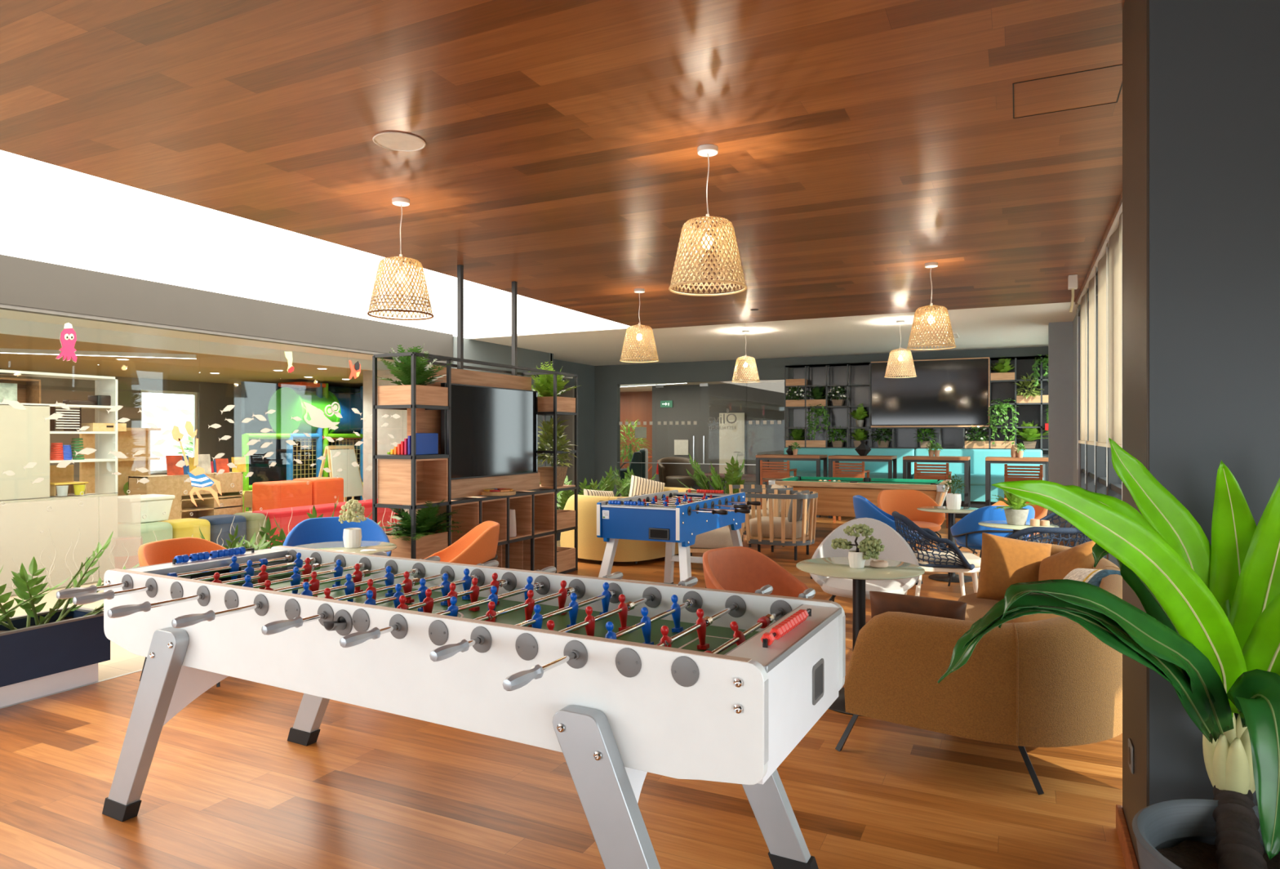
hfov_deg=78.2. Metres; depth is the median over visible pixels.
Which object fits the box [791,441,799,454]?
herb pot
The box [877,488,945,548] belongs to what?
tub chair
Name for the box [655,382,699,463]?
door
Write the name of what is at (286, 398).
climbing structure
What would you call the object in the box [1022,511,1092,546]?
chair
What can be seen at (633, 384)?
linear light
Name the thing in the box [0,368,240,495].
wall
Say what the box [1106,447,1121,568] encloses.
window
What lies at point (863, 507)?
tub chair
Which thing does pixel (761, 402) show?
wall
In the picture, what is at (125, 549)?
waste bin
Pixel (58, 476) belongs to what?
desk
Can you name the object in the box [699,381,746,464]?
door
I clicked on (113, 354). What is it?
diffuser
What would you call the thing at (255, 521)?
pouf
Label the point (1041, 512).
tub chair
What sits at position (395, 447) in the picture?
board
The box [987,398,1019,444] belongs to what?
potted plant
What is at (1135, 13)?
wall
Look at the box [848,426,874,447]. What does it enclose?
potted plant
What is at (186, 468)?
book
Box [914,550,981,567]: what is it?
seat cushion
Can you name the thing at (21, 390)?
box
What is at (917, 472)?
bar chair
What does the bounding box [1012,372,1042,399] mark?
potted plant
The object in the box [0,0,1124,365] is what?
ceiling
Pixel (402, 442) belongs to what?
book
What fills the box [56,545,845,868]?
foosball table
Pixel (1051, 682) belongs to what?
sofa
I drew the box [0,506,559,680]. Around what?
floor tiles
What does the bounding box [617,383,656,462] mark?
window
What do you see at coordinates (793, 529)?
seat cushion
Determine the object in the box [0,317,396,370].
ceiling
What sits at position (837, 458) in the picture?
table
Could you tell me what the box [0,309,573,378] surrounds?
ceiling
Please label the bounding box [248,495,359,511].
floor
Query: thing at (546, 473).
potted plant
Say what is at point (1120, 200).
trim
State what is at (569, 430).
wall
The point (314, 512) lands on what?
leafy plant
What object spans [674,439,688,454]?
notice board
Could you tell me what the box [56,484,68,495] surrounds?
bucket
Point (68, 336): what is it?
cutout
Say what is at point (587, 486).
leafy plant
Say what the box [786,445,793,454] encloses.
vase
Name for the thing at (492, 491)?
tray
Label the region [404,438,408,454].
book
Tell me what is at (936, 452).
herb pot
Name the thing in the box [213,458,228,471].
book
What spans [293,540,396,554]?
round table
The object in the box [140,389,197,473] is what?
window
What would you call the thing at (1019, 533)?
chair
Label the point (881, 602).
cushion
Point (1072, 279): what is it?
bracket
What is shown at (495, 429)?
television
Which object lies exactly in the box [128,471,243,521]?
base cabinet
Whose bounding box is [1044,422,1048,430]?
alarm box
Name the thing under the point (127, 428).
shelf
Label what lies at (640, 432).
notice
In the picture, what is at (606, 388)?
wall
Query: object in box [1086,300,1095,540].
window
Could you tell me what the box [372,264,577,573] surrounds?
shelf
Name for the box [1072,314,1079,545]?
wall
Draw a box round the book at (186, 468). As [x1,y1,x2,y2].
[182,455,189,474]
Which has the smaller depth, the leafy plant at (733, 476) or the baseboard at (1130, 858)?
the baseboard at (1130, 858)
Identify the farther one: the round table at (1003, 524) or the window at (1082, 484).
the window at (1082, 484)
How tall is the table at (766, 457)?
1.080 m
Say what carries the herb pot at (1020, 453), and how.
on the table at (988, 460)
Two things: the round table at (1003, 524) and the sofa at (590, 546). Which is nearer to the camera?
the round table at (1003, 524)
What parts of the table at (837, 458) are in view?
leg, leg, leg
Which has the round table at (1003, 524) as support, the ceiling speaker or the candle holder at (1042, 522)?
the candle holder at (1042, 522)
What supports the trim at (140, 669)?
on the floor at (225, 786)
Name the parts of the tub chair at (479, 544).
rail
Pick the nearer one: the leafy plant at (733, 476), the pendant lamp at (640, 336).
the pendant lamp at (640, 336)
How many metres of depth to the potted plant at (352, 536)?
4.96 m
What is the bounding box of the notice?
[635,426,646,437]
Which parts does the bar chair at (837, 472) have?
leg, panel, leg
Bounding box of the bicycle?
[620,456,652,471]
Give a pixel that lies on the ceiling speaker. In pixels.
(393, 140)
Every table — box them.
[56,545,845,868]
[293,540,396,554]
[596,488,760,584]
[656,459,658,474]
[755,453,827,517]
[768,475,951,543]
[795,556,924,715]
[828,454,897,517]
[902,455,970,516]
[916,506,978,582]
[977,520,1058,539]
[985,456,1048,515]
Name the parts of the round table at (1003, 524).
glass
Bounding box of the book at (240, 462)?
[231,456,246,471]
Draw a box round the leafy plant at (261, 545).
[187,524,271,551]
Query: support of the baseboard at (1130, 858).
attached to the wall at (1135, 13)
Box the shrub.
[168,435,193,457]
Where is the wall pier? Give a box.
[1048,321,1072,540]
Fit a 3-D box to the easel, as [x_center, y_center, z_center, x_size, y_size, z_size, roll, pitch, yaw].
[-5.017,0.820,13.159,0.630,1.260,0.760,0,0,26]
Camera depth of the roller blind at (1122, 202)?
5.19 m
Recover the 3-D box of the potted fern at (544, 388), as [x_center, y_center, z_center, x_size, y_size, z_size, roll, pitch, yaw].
[-0.990,-0.557,8.340,0.703,0.438,0.584,0,0,43]
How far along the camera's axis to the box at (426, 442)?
6.42 m
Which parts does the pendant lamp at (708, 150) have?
lamp shade, cord, bulb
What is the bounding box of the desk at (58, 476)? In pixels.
[49,464,88,495]
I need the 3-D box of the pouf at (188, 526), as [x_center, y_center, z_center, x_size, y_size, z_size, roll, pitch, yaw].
[-5.289,1.220,9.147,0.450,0.460,0.441,0,0,26]
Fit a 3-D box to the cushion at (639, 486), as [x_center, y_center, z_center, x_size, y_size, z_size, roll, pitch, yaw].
[0.084,0.750,10.163,0.540,0.452,0.214,0,0,-16]
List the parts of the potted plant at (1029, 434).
pot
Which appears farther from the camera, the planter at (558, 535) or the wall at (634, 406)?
the wall at (634, 406)
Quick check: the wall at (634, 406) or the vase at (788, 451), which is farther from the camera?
the wall at (634, 406)
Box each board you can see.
[390,448,394,454]
[394,446,397,454]
[397,444,400,454]
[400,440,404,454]
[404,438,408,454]
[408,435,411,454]
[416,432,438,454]
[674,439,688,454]
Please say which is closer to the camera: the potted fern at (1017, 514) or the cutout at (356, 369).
the potted fern at (1017, 514)
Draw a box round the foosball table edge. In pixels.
[726,604,839,667]
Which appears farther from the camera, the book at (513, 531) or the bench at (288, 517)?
the bench at (288, 517)
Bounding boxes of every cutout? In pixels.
[56,322,77,362]
[284,351,293,372]
[348,360,360,378]
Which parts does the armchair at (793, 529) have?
leg, seat, leg, leg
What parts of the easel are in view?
leg, leg, leg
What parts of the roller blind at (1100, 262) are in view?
chain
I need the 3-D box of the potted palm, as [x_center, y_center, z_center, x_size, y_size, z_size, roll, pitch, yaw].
[1.292,0.585,1.965,1.306,1.151,0.431,0,0,-21]
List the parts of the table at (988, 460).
leg, leg, leg, leg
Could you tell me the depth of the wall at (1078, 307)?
8.54 m
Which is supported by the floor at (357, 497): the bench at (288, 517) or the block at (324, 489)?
the block at (324, 489)
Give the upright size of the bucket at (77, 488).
0.101 m
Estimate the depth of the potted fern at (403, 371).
6.34 m
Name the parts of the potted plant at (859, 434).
pot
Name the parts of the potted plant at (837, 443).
pot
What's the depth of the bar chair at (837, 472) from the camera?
12.85 m
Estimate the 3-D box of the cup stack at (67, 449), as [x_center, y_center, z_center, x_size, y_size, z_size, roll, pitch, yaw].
[-5.856,0.183,8.023,0.124,0.151,0.122,0,0,26]
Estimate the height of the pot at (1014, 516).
0.126 m
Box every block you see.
[252,480,311,511]
[293,476,343,504]
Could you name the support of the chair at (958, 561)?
on the floor at (225, 786)
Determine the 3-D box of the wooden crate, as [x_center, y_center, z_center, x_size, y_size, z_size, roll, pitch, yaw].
[-5.738,-0.076,8.382,0.322,0.085,0.340,0,0,26]
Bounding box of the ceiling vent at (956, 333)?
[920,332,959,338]
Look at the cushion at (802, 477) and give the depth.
11.92 m
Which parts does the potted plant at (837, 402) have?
pot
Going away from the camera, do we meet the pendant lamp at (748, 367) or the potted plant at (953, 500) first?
the potted plant at (953, 500)
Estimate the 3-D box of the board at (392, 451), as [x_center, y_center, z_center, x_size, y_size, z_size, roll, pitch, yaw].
[-1.944,0.141,6.500,0.022,0.042,0.300,0,0,26]
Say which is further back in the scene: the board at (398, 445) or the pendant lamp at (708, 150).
the board at (398, 445)
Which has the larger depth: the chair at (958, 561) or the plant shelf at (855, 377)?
the plant shelf at (855, 377)
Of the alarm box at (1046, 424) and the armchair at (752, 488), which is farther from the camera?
the alarm box at (1046, 424)
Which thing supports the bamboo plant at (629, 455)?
on the floor
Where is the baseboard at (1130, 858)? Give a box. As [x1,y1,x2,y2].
[1115,804,1139,868]
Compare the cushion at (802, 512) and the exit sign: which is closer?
the cushion at (802, 512)
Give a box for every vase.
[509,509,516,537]
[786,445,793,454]
[854,440,871,455]
[1010,444,1017,457]
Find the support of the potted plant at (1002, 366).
on the plant shelf at (855, 377)
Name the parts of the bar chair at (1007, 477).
leg, panel, leg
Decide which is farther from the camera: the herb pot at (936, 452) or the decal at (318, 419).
the herb pot at (936, 452)
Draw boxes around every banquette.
[783,447,915,479]
[911,448,1043,517]
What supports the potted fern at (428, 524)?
on the shelf at (414, 480)
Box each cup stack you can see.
[49,442,63,460]
[62,444,72,459]
[71,437,84,459]
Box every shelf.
[117,457,159,461]
[126,427,161,431]
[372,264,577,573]
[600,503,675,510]
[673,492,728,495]
[784,355,1048,453]
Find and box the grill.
[62,395,111,405]
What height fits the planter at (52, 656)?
0.402 m
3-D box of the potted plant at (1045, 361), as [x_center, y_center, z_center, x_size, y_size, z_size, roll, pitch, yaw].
[7.013,-1.058,13.629,0.419,0.653,0.406,0,0,26]
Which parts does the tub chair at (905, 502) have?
backrest, seat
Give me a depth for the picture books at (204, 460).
11.17 m
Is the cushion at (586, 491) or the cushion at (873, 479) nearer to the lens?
the cushion at (586, 491)
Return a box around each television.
[440,382,537,479]
[871,356,989,426]
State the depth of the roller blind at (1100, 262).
6.62 m
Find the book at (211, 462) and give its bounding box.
[210,461,213,472]
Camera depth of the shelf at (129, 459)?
10.71 m
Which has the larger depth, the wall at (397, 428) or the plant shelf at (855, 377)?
the plant shelf at (855, 377)
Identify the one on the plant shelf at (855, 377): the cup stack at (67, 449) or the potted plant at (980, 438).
the potted plant at (980, 438)
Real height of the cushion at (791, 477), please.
0.048 m
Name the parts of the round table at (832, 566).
glass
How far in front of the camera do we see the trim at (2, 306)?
8.32 m
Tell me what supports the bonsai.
on the round table at (832, 566)
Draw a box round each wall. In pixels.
[0,253,551,488]
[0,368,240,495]
[363,369,408,527]
[551,353,553,466]
[553,359,594,502]
[557,385,574,503]
[594,364,620,496]
[620,391,652,479]
[652,382,784,488]
[784,346,1048,479]
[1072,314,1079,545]
[1076,271,1097,315]
[1122,0,1149,868]
[1149,0,1279,805]
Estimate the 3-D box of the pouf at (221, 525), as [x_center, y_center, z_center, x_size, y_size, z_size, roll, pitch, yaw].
[-5.086,1.220,9.569,0.450,0.460,0.462,0,0,26]
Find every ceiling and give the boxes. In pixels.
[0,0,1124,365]
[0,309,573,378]
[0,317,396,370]
[0,333,371,387]
[620,379,784,391]
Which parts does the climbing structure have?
padded post, padded rail, padded post, roof panel, padded rail, padded post, roof panel, padded post, padded rail, padded post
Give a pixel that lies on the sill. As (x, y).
(154, 473)
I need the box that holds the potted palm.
[937,437,1279,868]
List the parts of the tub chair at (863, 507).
backrest, seat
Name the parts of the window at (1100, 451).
pane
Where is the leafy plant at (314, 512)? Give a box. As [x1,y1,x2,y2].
[306,496,381,524]
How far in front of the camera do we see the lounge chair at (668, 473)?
19.04 m
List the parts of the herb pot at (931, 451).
pot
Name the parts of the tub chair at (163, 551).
leg, backrest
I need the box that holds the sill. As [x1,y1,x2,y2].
[150,472,167,475]
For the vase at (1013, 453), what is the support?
on the table at (988, 460)
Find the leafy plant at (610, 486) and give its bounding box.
[589,465,634,496]
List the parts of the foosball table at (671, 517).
rating plate, leg, panel, panel, rod, leg, rod, leg, rod, rod, rod, panel, rod, rod, panel, rod, handle, leg, handle, handle, handle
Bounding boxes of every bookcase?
[0,368,118,587]
[79,427,161,524]
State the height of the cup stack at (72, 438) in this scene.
0.220 m
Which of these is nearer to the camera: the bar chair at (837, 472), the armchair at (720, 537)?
the armchair at (720, 537)
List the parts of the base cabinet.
panel, drawer, drawer, drawer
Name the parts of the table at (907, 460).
leg, leg, leg, leg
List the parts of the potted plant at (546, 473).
pot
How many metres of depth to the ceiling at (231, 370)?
11.70 m
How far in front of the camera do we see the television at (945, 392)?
14.38 m
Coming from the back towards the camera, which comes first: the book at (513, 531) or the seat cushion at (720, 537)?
the seat cushion at (720, 537)
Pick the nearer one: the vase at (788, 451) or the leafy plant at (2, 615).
the leafy plant at (2, 615)
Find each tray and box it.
[49,406,81,431]
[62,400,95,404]
[481,488,515,495]
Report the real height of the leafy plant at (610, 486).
0.678 m
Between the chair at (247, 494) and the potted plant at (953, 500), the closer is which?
the potted plant at (953, 500)
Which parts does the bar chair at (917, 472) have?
leg, panel, leg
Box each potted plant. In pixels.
[338,498,366,547]
[537,416,577,486]
[783,428,807,439]
[784,385,807,399]
[806,384,830,399]
[806,404,831,440]
[826,386,849,405]
[827,426,847,447]
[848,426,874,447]
[849,403,869,426]
[871,426,894,447]
[913,427,937,447]
[941,474,966,509]
[964,424,988,442]
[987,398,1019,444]
[990,355,1014,372]
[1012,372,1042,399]
[1013,421,1048,448]
[1031,354,1048,389]
[1044,404,1048,432]
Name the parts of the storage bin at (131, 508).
lid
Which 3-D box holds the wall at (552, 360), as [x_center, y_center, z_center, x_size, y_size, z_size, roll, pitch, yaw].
[-2.029,-0.050,15.226,0.770,3.000,0.100,0,0,26]
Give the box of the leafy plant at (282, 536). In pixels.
[233,515,285,551]
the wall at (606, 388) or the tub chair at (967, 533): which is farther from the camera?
the wall at (606, 388)
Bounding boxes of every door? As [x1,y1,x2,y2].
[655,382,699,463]
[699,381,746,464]
[719,412,745,473]
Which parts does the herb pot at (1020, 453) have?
pot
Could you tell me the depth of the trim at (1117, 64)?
3.56 m
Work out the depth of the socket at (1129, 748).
2.63 m
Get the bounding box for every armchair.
[689,493,742,555]
[728,484,792,546]
[745,488,817,559]
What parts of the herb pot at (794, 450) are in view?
pot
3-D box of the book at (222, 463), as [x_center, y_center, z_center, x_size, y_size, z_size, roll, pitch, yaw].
[-6.011,0.449,11.339,0.010,0.206,0.200,-9,-4,23]
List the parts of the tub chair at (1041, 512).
backrest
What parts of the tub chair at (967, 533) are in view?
leg, seat, rail, backrest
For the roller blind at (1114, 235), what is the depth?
5.79 m
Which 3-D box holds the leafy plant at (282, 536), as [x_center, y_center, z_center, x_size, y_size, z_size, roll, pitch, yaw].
[-2.764,0.873,5.981,0.379,0.486,0.593,0,0,21]
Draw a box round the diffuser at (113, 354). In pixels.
[2,352,196,359]
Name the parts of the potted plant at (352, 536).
pot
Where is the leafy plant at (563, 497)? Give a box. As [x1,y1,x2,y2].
[539,475,574,509]
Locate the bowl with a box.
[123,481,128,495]
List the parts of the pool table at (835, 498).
rail, rail, rail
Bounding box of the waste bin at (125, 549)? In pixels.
[112,537,142,568]
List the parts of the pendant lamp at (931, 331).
cord, lamp shade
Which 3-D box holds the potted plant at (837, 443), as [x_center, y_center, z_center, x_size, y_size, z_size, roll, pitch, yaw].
[3.816,0.029,15.236,0.474,0.431,0.383,0,0,43]
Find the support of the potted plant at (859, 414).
on the plant shelf at (855, 377)
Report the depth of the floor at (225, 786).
3.18 m
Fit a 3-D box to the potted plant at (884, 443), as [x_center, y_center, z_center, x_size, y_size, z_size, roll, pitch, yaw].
[4.585,0.014,14.867,0.504,0.462,0.440,0,0,26]
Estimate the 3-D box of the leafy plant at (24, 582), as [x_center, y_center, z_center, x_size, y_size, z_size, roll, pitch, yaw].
[-3.382,0.851,4.492,0.512,0.536,1.189,0,0,26]
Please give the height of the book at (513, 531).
0.255 m
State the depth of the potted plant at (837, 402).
15.19 m
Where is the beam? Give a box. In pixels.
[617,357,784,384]
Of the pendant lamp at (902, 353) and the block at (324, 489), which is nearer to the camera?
the pendant lamp at (902, 353)
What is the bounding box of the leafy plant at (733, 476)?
[676,453,745,493]
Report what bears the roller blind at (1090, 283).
attached to the window at (1091, 484)
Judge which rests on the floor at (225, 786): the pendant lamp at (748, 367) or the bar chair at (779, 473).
the bar chair at (779, 473)
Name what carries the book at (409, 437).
on the shelf at (414, 480)
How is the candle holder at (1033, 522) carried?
on the round table at (1003, 524)
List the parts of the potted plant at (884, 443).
pot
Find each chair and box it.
[137,537,226,686]
[244,490,252,512]
[283,515,391,555]
[425,520,499,564]
[620,448,648,494]
[657,457,698,487]
[702,546,808,596]
[760,459,796,509]
[809,517,919,601]
[832,461,870,522]
[853,494,922,583]
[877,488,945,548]
[891,511,981,595]
[914,462,951,528]
[947,505,1035,586]
[972,497,1047,554]
[1004,463,1043,497]
[1006,526,1103,557]
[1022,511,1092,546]
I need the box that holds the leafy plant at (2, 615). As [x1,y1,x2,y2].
[0,565,69,620]
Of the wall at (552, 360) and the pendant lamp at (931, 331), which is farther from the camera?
the wall at (552, 360)
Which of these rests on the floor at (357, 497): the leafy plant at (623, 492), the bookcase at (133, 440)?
the bookcase at (133, 440)
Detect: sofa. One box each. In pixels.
[560,486,696,563]
[835,543,1122,794]
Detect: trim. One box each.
[0,303,452,364]
[0,669,142,708]
[1012,64,1122,118]
[1075,191,1122,304]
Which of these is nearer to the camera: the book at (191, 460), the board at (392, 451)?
the board at (392, 451)
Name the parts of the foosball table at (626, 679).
handle, handle, handle, leg, handle, rod, brace panel, edge trim, rod, rod, rod, handle, leg, rod, rod, handle, handle, rod, rod, handle, panel, handle, rod, rod, handle, handle, rod, rod, handle, panel, leg, handle, rod, rod, brace panel, handle, rod, rod, handle, corner trim, leg, panel, edge trim, handle, corner trim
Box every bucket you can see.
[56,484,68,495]
[73,484,85,494]
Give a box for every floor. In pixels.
[0,505,1125,868]
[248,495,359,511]
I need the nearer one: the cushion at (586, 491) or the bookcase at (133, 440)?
the cushion at (586, 491)
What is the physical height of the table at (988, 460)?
1.080 m
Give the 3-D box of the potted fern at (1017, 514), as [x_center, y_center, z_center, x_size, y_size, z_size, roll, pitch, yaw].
[2.993,0.554,6.232,0.451,0.322,0.384,0,0,0]
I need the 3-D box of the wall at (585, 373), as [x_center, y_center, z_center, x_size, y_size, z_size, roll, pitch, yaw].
[-1.679,-0.050,16.638,0.180,3.000,2.850,0,0,26]
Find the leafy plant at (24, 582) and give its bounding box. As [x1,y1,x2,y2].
[0,530,139,630]
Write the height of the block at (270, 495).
0.760 m
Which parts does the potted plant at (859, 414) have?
pot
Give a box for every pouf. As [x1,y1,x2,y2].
[117,520,172,544]
[161,517,210,541]
[198,514,246,546]
[234,511,266,548]
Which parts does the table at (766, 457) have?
leg, leg, leg, leg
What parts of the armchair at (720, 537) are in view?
seat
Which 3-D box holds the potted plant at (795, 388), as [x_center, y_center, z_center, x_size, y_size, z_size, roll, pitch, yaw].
[3.071,-0.793,15.546,0.413,0.358,0.501,0,0,-40]
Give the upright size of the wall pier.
3.000 m
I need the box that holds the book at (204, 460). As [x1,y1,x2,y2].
[195,453,211,473]
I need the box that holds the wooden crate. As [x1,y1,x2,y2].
[81,422,126,431]
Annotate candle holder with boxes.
[1030,518,1039,526]
[1040,520,1049,525]
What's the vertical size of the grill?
0.110 m
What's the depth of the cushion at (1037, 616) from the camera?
3.95 m
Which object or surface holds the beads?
on the foosball table at (626, 679)
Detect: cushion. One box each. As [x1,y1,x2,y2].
[583,488,613,496]
[628,475,665,496]
[689,524,733,547]
[744,509,781,528]
[749,515,808,538]
[764,477,778,479]
[766,484,785,512]
[782,476,798,479]
[782,480,849,482]
[787,489,810,521]
[800,475,862,480]
[857,481,930,484]
[869,591,966,619]
[871,477,937,482]
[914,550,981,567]
[976,532,1051,600]
[1004,613,1061,622]
[1038,540,1095,580]
[1063,568,1121,586]
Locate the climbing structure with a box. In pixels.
[240,381,363,511]
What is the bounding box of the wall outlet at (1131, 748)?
[1128,737,1133,773]
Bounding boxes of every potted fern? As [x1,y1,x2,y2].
[375,344,453,385]
[377,497,462,540]
[528,361,577,396]
[993,488,1035,524]
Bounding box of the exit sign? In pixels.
[660,400,672,407]
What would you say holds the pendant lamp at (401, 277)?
hanging from the ceiling at (862, 144)
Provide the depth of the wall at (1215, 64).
2.27 m
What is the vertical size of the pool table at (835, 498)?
0.806 m
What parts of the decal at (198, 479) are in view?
crab arm, crab arm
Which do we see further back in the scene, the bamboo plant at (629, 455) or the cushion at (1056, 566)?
the bamboo plant at (629, 455)
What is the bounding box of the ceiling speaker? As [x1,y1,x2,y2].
[372,131,426,151]
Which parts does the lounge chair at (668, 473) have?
seat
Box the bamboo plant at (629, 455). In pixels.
[620,418,651,491]
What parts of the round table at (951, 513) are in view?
glass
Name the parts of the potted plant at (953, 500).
pot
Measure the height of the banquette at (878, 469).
1.190 m
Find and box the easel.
[318,445,363,501]
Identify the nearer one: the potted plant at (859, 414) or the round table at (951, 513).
the round table at (951, 513)
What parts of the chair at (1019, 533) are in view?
rail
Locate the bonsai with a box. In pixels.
[831,523,884,568]
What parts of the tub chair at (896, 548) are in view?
leg, seat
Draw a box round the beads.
[172,547,254,564]
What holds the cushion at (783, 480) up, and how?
on the pool table at (835, 498)
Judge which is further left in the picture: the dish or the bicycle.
the bicycle
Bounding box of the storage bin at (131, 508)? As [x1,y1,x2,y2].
[117,493,174,523]
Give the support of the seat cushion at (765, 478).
on the bar chair at (779, 473)
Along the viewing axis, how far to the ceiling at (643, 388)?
20.40 m
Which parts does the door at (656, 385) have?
handle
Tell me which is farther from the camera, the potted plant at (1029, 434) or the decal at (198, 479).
the potted plant at (1029, 434)
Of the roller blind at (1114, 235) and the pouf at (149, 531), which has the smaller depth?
the roller blind at (1114, 235)
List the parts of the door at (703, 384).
handle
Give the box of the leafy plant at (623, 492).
[610,466,656,496]
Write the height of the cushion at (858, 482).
0.048 m
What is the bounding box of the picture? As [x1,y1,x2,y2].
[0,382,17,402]
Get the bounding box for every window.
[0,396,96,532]
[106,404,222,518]
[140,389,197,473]
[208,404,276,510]
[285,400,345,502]
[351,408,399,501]
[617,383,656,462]
[746,379,781,465]
[1080,443,1086,543]
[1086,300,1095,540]
[1095,284,1106,559]
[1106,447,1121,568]
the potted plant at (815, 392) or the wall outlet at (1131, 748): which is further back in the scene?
the potted plant at (815, 392)
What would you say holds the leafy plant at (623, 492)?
on the planter at (558, 535)
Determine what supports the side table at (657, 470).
on the floor
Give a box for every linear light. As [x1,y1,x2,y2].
[0,347,196,359]
[620,382,687,386]
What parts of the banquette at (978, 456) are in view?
seat, seat, backrest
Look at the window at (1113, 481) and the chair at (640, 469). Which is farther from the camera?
the chair at (640, 469)
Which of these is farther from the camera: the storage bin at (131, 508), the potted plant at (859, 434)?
the potted plant at (859, 434)
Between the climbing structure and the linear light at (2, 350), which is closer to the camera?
the linear light at (2, 350)
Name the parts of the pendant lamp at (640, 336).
lamp shade, cord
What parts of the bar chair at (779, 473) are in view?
leg, panel, leg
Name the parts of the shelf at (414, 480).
panel, panel, panel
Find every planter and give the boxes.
[0,606,110,706]
[556,532,560,546]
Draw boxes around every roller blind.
[1077,286,1088,444]
[1084,264,1097,483]
[1094,238,1108,482]
[1106,204,1122,485]
[1121,202,1122,500]
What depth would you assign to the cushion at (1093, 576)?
3.98 m
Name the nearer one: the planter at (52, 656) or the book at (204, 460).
the planter at (52, 656)
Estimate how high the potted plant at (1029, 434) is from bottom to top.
0.498 m
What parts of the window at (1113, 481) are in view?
pane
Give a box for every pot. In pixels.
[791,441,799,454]
[848,550,865,568]
[924,442,936,456]
[932,442,942,456]
[1004,507,1028,524]
[1013,442,1026,457]
[1132,798,1279,868]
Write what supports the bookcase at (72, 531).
on the floor at (357, 497)
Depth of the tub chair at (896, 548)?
5.42 m
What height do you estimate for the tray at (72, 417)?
0.244 m
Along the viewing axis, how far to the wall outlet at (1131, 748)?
2.60 m
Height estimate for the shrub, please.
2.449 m
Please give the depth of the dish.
4.21 m
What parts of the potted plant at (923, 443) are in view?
pot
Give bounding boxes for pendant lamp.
[367,196,434,319]
[619,288,659,362]
[668,143,746,296]
[731,329,759,382]
[884,320,916,377]
[906,262,955,350]
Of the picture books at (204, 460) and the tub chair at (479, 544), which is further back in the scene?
the picture books at (204, 460)
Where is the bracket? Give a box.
[1067,274,1077,312]
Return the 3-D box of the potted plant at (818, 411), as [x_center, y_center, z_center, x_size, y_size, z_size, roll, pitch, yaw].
[3.473,-0.234,15.291,0.484,0.717,0.406,0,0,-18]
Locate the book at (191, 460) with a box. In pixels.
[188,457,195,471]
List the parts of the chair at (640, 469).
armrest, backrest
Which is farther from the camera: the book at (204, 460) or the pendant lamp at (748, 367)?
the pendant lamp at (748, 367)
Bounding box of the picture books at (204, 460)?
[165,453,246,475]
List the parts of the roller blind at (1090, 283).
chain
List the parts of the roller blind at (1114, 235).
chain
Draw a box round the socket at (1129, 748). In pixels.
[1128,746,1130,764]
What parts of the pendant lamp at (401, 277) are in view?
lamp shade, bulb, cord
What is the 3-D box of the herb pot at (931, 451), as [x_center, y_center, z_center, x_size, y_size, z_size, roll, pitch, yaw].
[4.860,0.249,13.142,0.212,0.241,0.192,0,0,-13]
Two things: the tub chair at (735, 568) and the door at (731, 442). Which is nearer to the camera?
the tub chair at (735, 568)
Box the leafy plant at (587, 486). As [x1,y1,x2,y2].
[563,472,613,494]
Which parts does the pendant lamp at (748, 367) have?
lamp shade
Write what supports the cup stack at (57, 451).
on the bookcase at (72, 531)
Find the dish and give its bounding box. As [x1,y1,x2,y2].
[870,560,888,568]
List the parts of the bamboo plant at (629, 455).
stem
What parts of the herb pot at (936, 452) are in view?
pot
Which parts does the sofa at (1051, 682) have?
leg, seat, leg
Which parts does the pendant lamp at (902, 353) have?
lamp shade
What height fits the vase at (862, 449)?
0.270 m
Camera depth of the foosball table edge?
2.09 m
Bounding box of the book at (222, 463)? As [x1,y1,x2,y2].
[215,457,229,472]
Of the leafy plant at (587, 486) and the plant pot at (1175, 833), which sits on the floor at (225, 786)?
the plant pot at (1175, 833)
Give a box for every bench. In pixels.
[252,497,402,547]
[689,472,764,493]
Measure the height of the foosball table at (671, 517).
0.936 m
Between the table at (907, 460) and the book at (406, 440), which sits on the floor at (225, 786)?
the table at (907, 460)
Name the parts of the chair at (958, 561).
leg, rail, rail, seat frame, leg, leg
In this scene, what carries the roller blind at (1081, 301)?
attached to the wall at (1078, 307)
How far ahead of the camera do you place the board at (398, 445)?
6.33 m
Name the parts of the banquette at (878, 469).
seat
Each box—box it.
[0,377,40,403]
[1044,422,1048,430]
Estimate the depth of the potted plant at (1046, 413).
13.61 m

